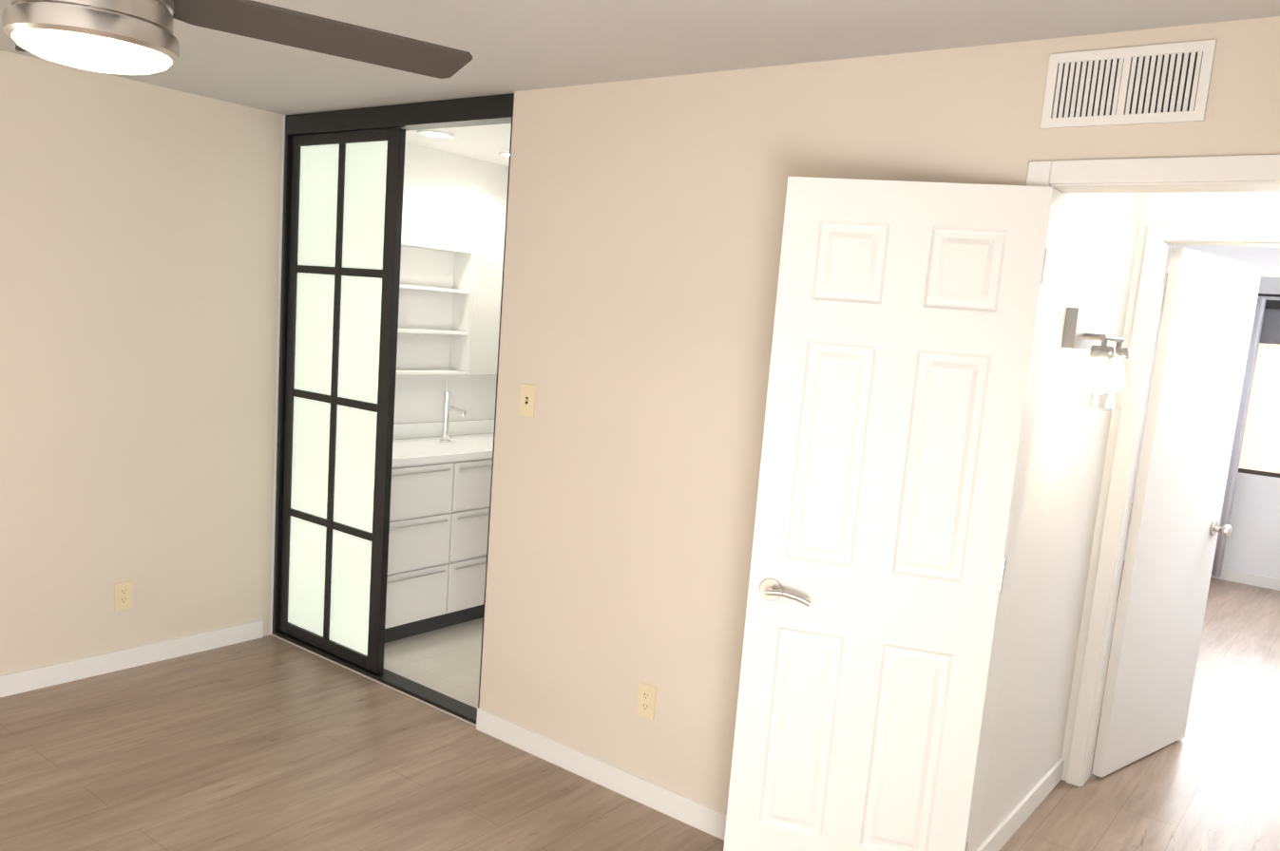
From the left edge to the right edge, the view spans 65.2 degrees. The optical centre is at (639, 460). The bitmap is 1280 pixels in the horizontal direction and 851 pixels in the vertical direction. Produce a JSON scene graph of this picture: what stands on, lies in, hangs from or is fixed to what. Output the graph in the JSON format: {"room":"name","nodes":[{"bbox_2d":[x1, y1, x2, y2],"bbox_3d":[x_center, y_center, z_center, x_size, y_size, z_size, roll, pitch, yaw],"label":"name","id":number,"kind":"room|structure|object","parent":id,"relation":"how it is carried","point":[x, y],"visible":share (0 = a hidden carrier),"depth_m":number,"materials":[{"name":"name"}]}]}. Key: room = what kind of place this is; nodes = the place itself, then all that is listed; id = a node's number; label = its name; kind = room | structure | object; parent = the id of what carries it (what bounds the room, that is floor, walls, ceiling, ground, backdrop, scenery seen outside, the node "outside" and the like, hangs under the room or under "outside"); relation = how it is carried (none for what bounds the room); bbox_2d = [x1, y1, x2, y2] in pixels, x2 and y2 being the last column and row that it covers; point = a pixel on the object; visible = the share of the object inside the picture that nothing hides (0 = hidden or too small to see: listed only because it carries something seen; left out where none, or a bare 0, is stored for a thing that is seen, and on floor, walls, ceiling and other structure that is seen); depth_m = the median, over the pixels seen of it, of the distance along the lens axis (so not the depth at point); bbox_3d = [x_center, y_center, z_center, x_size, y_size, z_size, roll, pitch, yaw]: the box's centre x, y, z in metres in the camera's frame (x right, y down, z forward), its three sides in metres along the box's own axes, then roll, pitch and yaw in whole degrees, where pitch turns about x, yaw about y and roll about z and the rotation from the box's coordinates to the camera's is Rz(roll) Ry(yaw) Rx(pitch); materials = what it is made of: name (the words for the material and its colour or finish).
{"room":"empty bedroom","nodes":[
{"label":"empty bedroom","id":0,"kind":"room"},
{"bbox_2d":[0,50,508,675],"bbox_3d":[-1.875,-0.342,4.445,0.120,2.400,3.498,11,10,37],"label":"wall","id":1,"kind":"structure","parent":0,"point":[139,253],"depth_m":4.12,"materials":[{"name":"beige paint"}]},
{"bbox_2d":[114,580,132,611],"bbox_3d":[-2.162,0.566,4.187,0.008,0.116,0.072,11,10,37],"label":"outlet","id":2,"kind":"object","parent":1,"relation":"attached to","point":[123,596],"visible":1,"depth_m":4.18,"materials":[{"name":"beige plastic"}]},
{"bbox_2d":[393,419,494,440],"bbox_3d":[-1.163,-0.162,5.314,0.015,0.078,1.308,11,10,37],"label":"backsplash","id":3,"kind":"structure","parent":1,"relation":"attached to","point":[432,429],"depth_m":5.38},
{"bbox_2d":[396,241,503,375],"bbox_3d":[-1.027,-0.779,5.216,0.160,0.650,1.215,11,10,37],"label":"upper cabinet","id":4,"kind":"object","parent":1,"relation":"attached to","point":[448,310],"visible":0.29,"depth_m":5.28,"materials":[{"name":"white paint"}]},
{"bbox_2d":[0,550,1279,850],"bbox_3d":[0.713,1.079,4.148,4.740,0.085,10.000,11,10,37],"label":"baseboard","id":5,"kind":"structure","parent":1,"relation":"attached to","point":[696,814],"depth_m":3.78,"materials":[{"name":"white paint"}]},
{"bbox_2d":[0,560,1279,850],"bbox_3d":[0.731,1.155,4.141,5.400,0.060,10.600,11,10,37],"label":"floor","id":6,"kind":"structure","parent":0,"point":[268,743],"depth_m":3.57,"materials":[{"name":"brown wood"}]},
{"bbox_2d":[270,617,482,726],"bbox_3d":[-0.614,0.911,4.859,1.750,0.004,1.515,11,10,37],"label":"floor","id":7,"kind":"structure","parent":6,"relation":"on","point":[446,661],"depth_m":4.60,"materials":[{"name":"beige tile"}]},
{"bbox_2d":[384,456,492,643],"bbox_3d":[-1.000,0.383,5.236,0.528,0.875,1.290,11,10,37],"label":"bathroom vanity","id":8,"kind":"object","parent":7,"relation":"on","point":[440,490],"depth_m":4.85,"materials":[{"name":"white paint"}]},
{"bbox_2d":[392,433,493,463],"bbox_3d":[-0.968,-0.067,5.171,0.520,0.037,1.308,11,10,37],"label":"countertop","id":9,"kind":"structure","parent":8,"relation":"on","point":[405,449],"depth_m":5.02,"materials":[{"name":"white stone"}]},
{"bbox_2d":[0,0,1279,166],"bbox_3d":[0.899,-1.296,3.797,4.980,0.100,10.240,11,10,37],"label":"ceiling","id":10,"kind":"structure","parent":0,"point":[510,47],"depth_m":2.76,"materials":[{"name":"paint"}]},
{"bbox_2d":[2,0,472,78],"bbox_3d":[-0.788,-0.802,1.444,0.892,0.449,0.892,6,8,9],"label":"ceiling fan","id":11,"kind":"object","parent":10,"relation":"hanging from","point":[133,37],"visible":1,"depth_m":1.49,"materials":[{"name":"silver metal"}]},
{"bbox_2d":[416,130,454,138],"bbox_3d":[-0.947,-1.508,4.625,0.172,0.008,0.172,11,10,37],"label":"recessed light","id":12,"kind":"object","parent":10,"relation":"in","point":[435,134],"visible":1,"depth_m":4.62,"materials":[{"name":"white paint"}]},
{"bbox_2d":[498,152,509,157],"bbox_3d":[-0.632,-1.551,5.087,0.172,0.008,0.172,11,10,37],"label":"recessed light","id":13,"kind":"object","parent":10,"relation":"in","point":[505,154],"visible":0.31,"depth_m":5.07,"materials":[{"name":"white paint"}]},
{"bbox_2d":[478,16,1279,814],"bbox_3d":[0.843,0.118,2.772,3.420,2.400,0.120,11,10,37],"label":"wall","id":14,"kind":"structure","parent":0,"point":[642,244],"depth_m":3.25,"materials":[{"name":"beige paint"}]},
{"bbox_2d":[272,93,514,725],"bbox_3d":[-1.075,-0.245,4.220,1.436,2.398,0.088,11,10,37],"label":"sliding door","id":15,"kind":"structure","parent":14,"relation":"in","point":[343,186],"depth_m":4.36,"materials":[{"name":"black metal"}]},
{"bbox_2d":[518,383,535,418],"bbox_3d":[-0.412,-0.218,3.627,0.072,0.116,0.017,11,10,37],"label":"light switch","id":16,"kind":"object","parent":14,"relation":"attached to","point":[526,405],"visible":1,"depth_m":3.63,"materials":[{"name":"beige plastic"}]},
{"bbox_2d":[636,682,656,721],"bbox_3d":[0.021,0.815,3.387,0.072,0.116,0.008,11,10,37],"label":"outlet","id":17,"kind":"object","parent":14,"relation":"attached to","point":[646,700],"visible":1,"depth_m":3.38,"materials":[{"name":"beige plastic"}]},
{"bbox_2d":[723,176,1053,850],"bbox_3d":[0.631,0.290,2.698,0.663,2.026,0.151,7,9,15],"label":"door leaf","id":18,"kind":"structure","parent":14,"relation":"in","point":[904,323],"depth_m":2.66,"materials":[{"name":"white paint"}]},
{"bbox_2d":[965,153,1279,850],"bbox_3d":[1.502,0.391,2.291,1.429,2.105,0.160,11,10,37],"label":"door frame","id":19,"kind":"structure","parent":14,"relation":"attached to","point":[1251,173],"depth_m":2.50,"materials":[{"name":"white paint"}]},
{"bbox_2d":[1040,39,1216,129],"bbox_3d":[1.145,-0.885,2.367,0.360,0.175,0.010,11,10,37],"label":"air vent","id":20,"kind":"object","parent":14,"relation":"in","point":[1159,84],"visible":1,"depth_m":2.36,"materials":[{"name":"white metal"}]},
{"bbox_2d":[976,191,1279,849],"bbox_3d":[1.556,0.242,2.313,1.710,2.400,0.010,11,10,37],"label":"wall","id":21,"kind":"structure","parent":0,"point":[1100,252],"depth_m":2.61,"materials":[{"name":"white paint"}]},
{"bbox_2d":[1061,307,1134,411],"bbox_3d":[1.403,-0.309,3.061,0.169,0.294,0.298,11,10,37],"label":"sconce","id":22,"kind":"object","parent":21,"relation":"attached to","point":[1079,329],"visible":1,"depth_m":3.01,"materials":[{"name":"silver metal"}]},
{"bbox_2d":[1065,224,1279,787],"bbox_3d":[2.108,0.261,3.490,0.880,2.105,0.150,11,10,37],"label":"door frame","id":23,"kind":"structure","parent":21,"relation":"attached to","point":[1160,239],"depth_m":3.65,"materials":[{"name":"white paint"}]},
{"bbox_2d":[1091,247,1261,777],"bbox_3d":[2.147,0.218,3.990,0.766,2.026,0.176,-2,11,-39],"label":"hall door","id":24,"kind":"structure","parent":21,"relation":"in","point":[1209,305],"depth_m":3.92,"materials":[{"name":"white paint"}]},
{"bbox_2d":[1125,275,1279,578],"bbox_3d":[4.736,-0.250,7.331,2.280,2.400,0.120,11,10,37],"label":"wall","id":25,"kind":"structure","parent":0,"point":[1252,544],"depth_m":7.44,"materials":[{"name":"grey paint"}]},
{"bbox_2d":[1238,307,1279,477],"bbox_3d":[4.810,-0.473,7.264,0.710,1.230,0.055,11,10,37],"label":"room window","id":26,"kind":"structure","parent":25,"relation":"in","point":[1260,452],"depth_m":7.43,"materials":[{"name":"grey glass"}]},
{"bbox_2d":[1259,300,1279,344],"bbox_3d":[4.800,-0.969,7.126,0.770,0.313,0.062,11,10,37],"label":"blinds","id":27,"kind":"object","parent":26,"relation":"attached to","point":[1270,331],"depth_m":7.29,"materials":[{"name":"grey"}]},
{"bbox_2d":[1257,293,1279,297],"bbox_3d":[4.785,-1.151,7.069,1.300,0.018,0.108,11,10,37],"label":"curtain rod","id":28,"kind":"object","parent":25,"relation":"attached to","point":[1267,295],"depth_m":7.21,"materials":[{"name":"black metal"}]},
{"bbox_2d":[1211,297,1266,577],"bbox_3d":[4.314,-0.171,7.467,0.325,2.080,0.083,11,10,37],"label":"curtain","id":29,"kind":"object","parent":28,"relation":"hanging from","point":[1249,375],"visible":0.21,"depth_m":7.37,"materials":[{"name":"white fabric"}]},
{"bbox_2d":[1166,245,1279,279],"bbox_3d":[4.328,-1.299,6.529,2.280,0.160,0.700,11,10,37],"label":"ceiling","id":30,"kind":"structure","parent":0,"point":[1268,257],"depth_m":6.43,"materials":[{"name":"grey paint"}]}
]}

